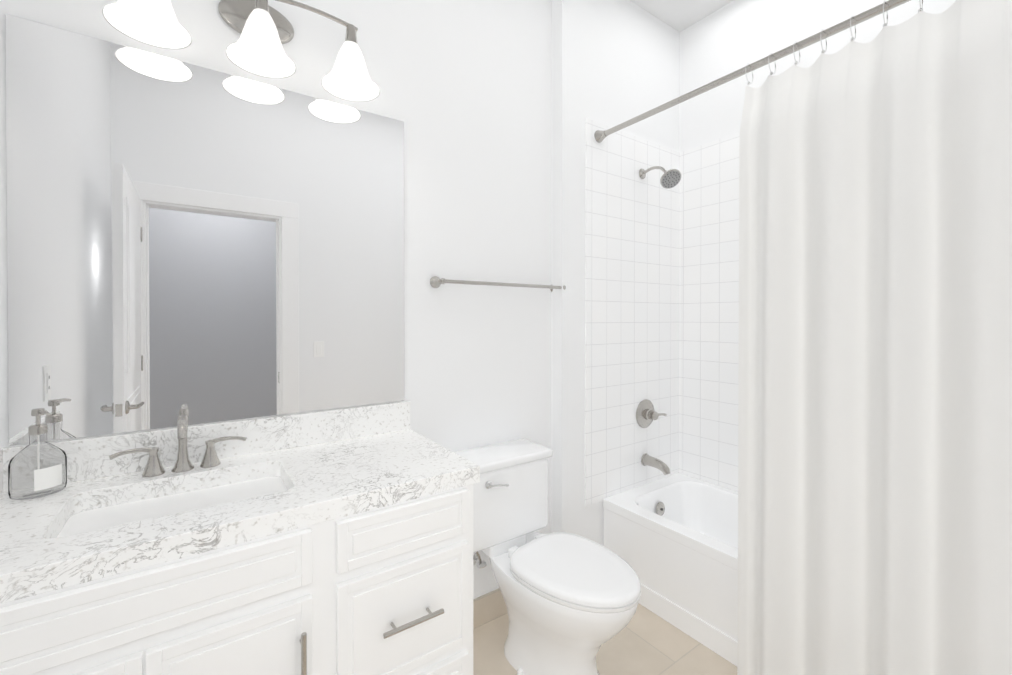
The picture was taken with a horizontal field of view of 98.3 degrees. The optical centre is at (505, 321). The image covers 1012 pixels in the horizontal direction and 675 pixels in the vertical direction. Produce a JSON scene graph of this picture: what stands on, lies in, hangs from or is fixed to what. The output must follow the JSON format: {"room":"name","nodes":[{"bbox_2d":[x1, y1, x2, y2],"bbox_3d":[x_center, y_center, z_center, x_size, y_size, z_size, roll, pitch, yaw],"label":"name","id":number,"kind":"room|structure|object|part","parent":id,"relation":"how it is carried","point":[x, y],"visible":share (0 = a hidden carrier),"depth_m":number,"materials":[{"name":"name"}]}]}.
{"room":"bathroom","nodes":[
{"label":"bathroom","id":0,"kind":"room"},
{"bbox_2d":[0,0,551,598],"bbox_3d":[-0.173,-0.194,1.906,2.975,3.000,0.120,0,0,-35],"label":"wall","id":1,"kind":"structure","parent":0,"point":[464,86],"depth_m":1.81,"materials":[{"name":"white paint"}]},
{"bbox_2d":[102,0,191,48],"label":"sconce","id":2,"kind":"object","parent":1,"relation":"attached to","point":[155,23],"depth_m":1.18,"materials":[{"name":"white glass"}]},
{"bbox_2d":[5,14,403,444],"bbox_3d":[-0.812,-0.226,1.378,1.029,1.064,0.005,0,0,-35],"label":"mirror","id":3,"kind":"object","parent":1,"relation":"attached to","point":[194,244],"visible":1,"depth_m":1.28,"materials":[{"name":"clear glass"}]},
{"bbox_2d":[218,0,295,77],"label":"sconce","id":4,"kind":"object","parent":1,"relation":"attached to","point":[264,29],"depth_m":1.34,"materials":[{"name":"white glass"}]},
{"bbox_2d":[276,0,379,101],"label":"sconce","id":5,"kind":"object","parent":1,"relation":"attached to","point":[349,79],"depth_m":1.44,"materials":[{"name":"white glass"}]},
{"bbox_2d":[473,588,507,628],"bbox_3d":[-0.079,1.246,1.890,0.750,0.120,0.030,0,0,-35],"label":"baseboard","id":6,"kind":"structure","parent":1,"relation":"attached to","point":[489,606],"depth_m":1.87,"materials":[{"name":"beige tile"}]},
{"bbox_2d":[430,276,565,291],"bbox_3d":[-0.004,-0.157,1.904,0.678,0.047,0.078,0,0,-35],"label":"towel rail","id":7,"kind":"object","parent":1,"relation":"attached to","point":[436,282],"visible":0.85,"depth_m":1.80,"materials":[{"name":"silver metal"}]},
{"bbox_2d":[473,603,736,674],"bbox_3d":[0.371,1.349,0.098,4.180,0.060,3.720,0,0,-35],"label":"floor","id":8,"kind":"structure","parent":0,"point":[645,641],"depth_m":1.73,"materials":[{"name":"tile"}]},
{"bbox_2d":[0,401,479,674],"bbox_3d":[-0.649,0.811,1.148,1.073,1.000,0.579,0,0,-35],"label":"bathroom vanity","id":9,"kind":"object","parent":8,"relation":"on","point":[333,542],"visible":1,"depth_m":1.03,"materials":[{"name":"white painted wood"},{"name":"quartz"},{"name":"brushed nickel"}]},
{"bbox_2d":[8,408,66,499],"bbox_3d":[-1.135,0.316,1.062,0.098,0.206,0.098,0,0,-35],"label":"soap bottle","id":10,"kind":"object","parent":9,"relation":"on","point":[47,478],"visible":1,"depth_m":1.05,"materials":[{"name":"clear glass"}]},
{"bbox_2d":[109,415,246,476],"bbox_3d":[-0.882,0.341,1.192,0.308,0.153,0.145,0,0,-35],"label":"faucet","id":11,"kind":"object","parent":9,"relation":"on","point":[154,466],"visible":0.98,"depth_m":1.22,"materials":[{"name":"silver metal"}]},
{"bbox_2d":[454,439,640,674],"bbox_3d":[0.137,0.922,1.631,0.487,0.772,0.697,0,0,-35],"label":"toilet","id":12,"kind":"object","parent":8,"relation":"on","point":[571,600],"visible":0.92,"depth_m":1.60,"materials":[{"name":"white ceramic"}]},
{"bbox_3d":[-0.026,0.787,1.794,0.410,0.503,0.242,0,0,-35],"label":"tank","id":13,"kind":"part","parent":12,"relation":"part of","materials":[{"name":"white ceramic"}]},
{"bbox_2d":[603,473,737,665],"bbox_3d":[1.209,1.103,1.742,0.653,0.410,1.585,0,0,-35],"label":"bathtub","id":14,"kind":"object","parent":8,"relation":"on","point":[672,541],"visible":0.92,"depth_m":1.95,"materials":[{"name":"white ceramic"}]},
{"bbox_2d":[551,0,679,545],"bbox_3d":[0.620,-0.197,2.346,0.930,3.000,0.075,0,0,-35],"label":"wall","id":15,"kind":"structure","parent":0,"point":[615,62],"depth_m":2.11,"materials":[{"name":"white paint"}]},
{"bbox_2d":[585,118,679,505],"bbox_3d":[0.707,-0.042,2.357,0.777,1.890,0.008,0,0,-35],"label":"wall tile","id":16,"kind":"structure","parent":15,"relation":"attached to","point":[632,245],"depth_m":2.31,"materials":[{"name":"white tile"}]},
{"bbox_2d":[636,399,666,427],"bbox_3d":[0.788,0.507,2.367,0.168,0.156,0.075,0,0,-35],"label":"shower valve","id":17,"kind":"object","parent":16,"relation":"attached to","point":[646,414],"visible":1,"depth_m":2.36,"materials":[{"name":"silver metal"}]},
{"bbox_2d":[641,453,669,474],"bbox_3d":[0.806,0.765,2.333,0.068,0.082,0.155,0,0,-35],"label":"tub spout","id":18,"kind":"object","parent":16,"relation":"attached to","point":[651,461],"visible":1,"depth_m":2.32,"materials":[{"name":"silver metal"}]},
{"bbox_2d":[639,166,680,188],"bbox_3d":[0.788,-0.750,2.263,0.101,0.146,0.232,0,0,-35],"label":"shower head","id":19,"kind":"object","parent":16,"relation":"attached to","point":[670,178],"visible":1,"depth_m":2.21},
{"bbox_2d":[594,0,1011,674],"bbox_3d":[0.886,0.167,1.508,0.147,2.215,1.589,0,0,-35],"label":"rail","id":20,"kind":"object","parent":16,"relation":"attached to","point":[874,452],"visible":1,"depth_m":1.23,"materials":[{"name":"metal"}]},
{"bbox_2d":[737,0,1011,674],"bbox_3d":[1.078,0.212,1.212,0.120,2.128,0.860,0,0,-35],"label":"shower curtain","id":21,"kind":"object","parent":20,"relation":"hanging from","point":[875,366],"depth_m":1.22,"materials":[{"name":"fabric"}]},
{"bbox_2d":[630,0,733,31],"bbox_3d":[0.371,-1.721,0.077,4.180,0.080,3.720,0,0,-35],"label":"ceiling","id":22,"kind":"structure","parent":0,"point":[679,15],"depth_m":2.38,"materials":[{"name":"white paint"}]},
{"bbox_2d":[679,0,955,152],"bbox_3d":[1.555,-0.194,1.931,0.120,3.000,2.070,0,0,-35],"label":"wall","id":23,"kind":"structure","parent":0,"point":[731,37],"depth_m":2.27,"materials":[{"name":"white paint"}]},
{"bbox_2d":[679,132,739,490],"bbox_3d":[1.483,-0.039,1.923,0.008,1.890,1.597,0,0,-35],"label":"wall tile","id":24,"kind":"structure","parent":23,"relation":"attached to","point":[709,317],"depth_m":2.42,"materials":[{"name":"white tile"}]}
]}

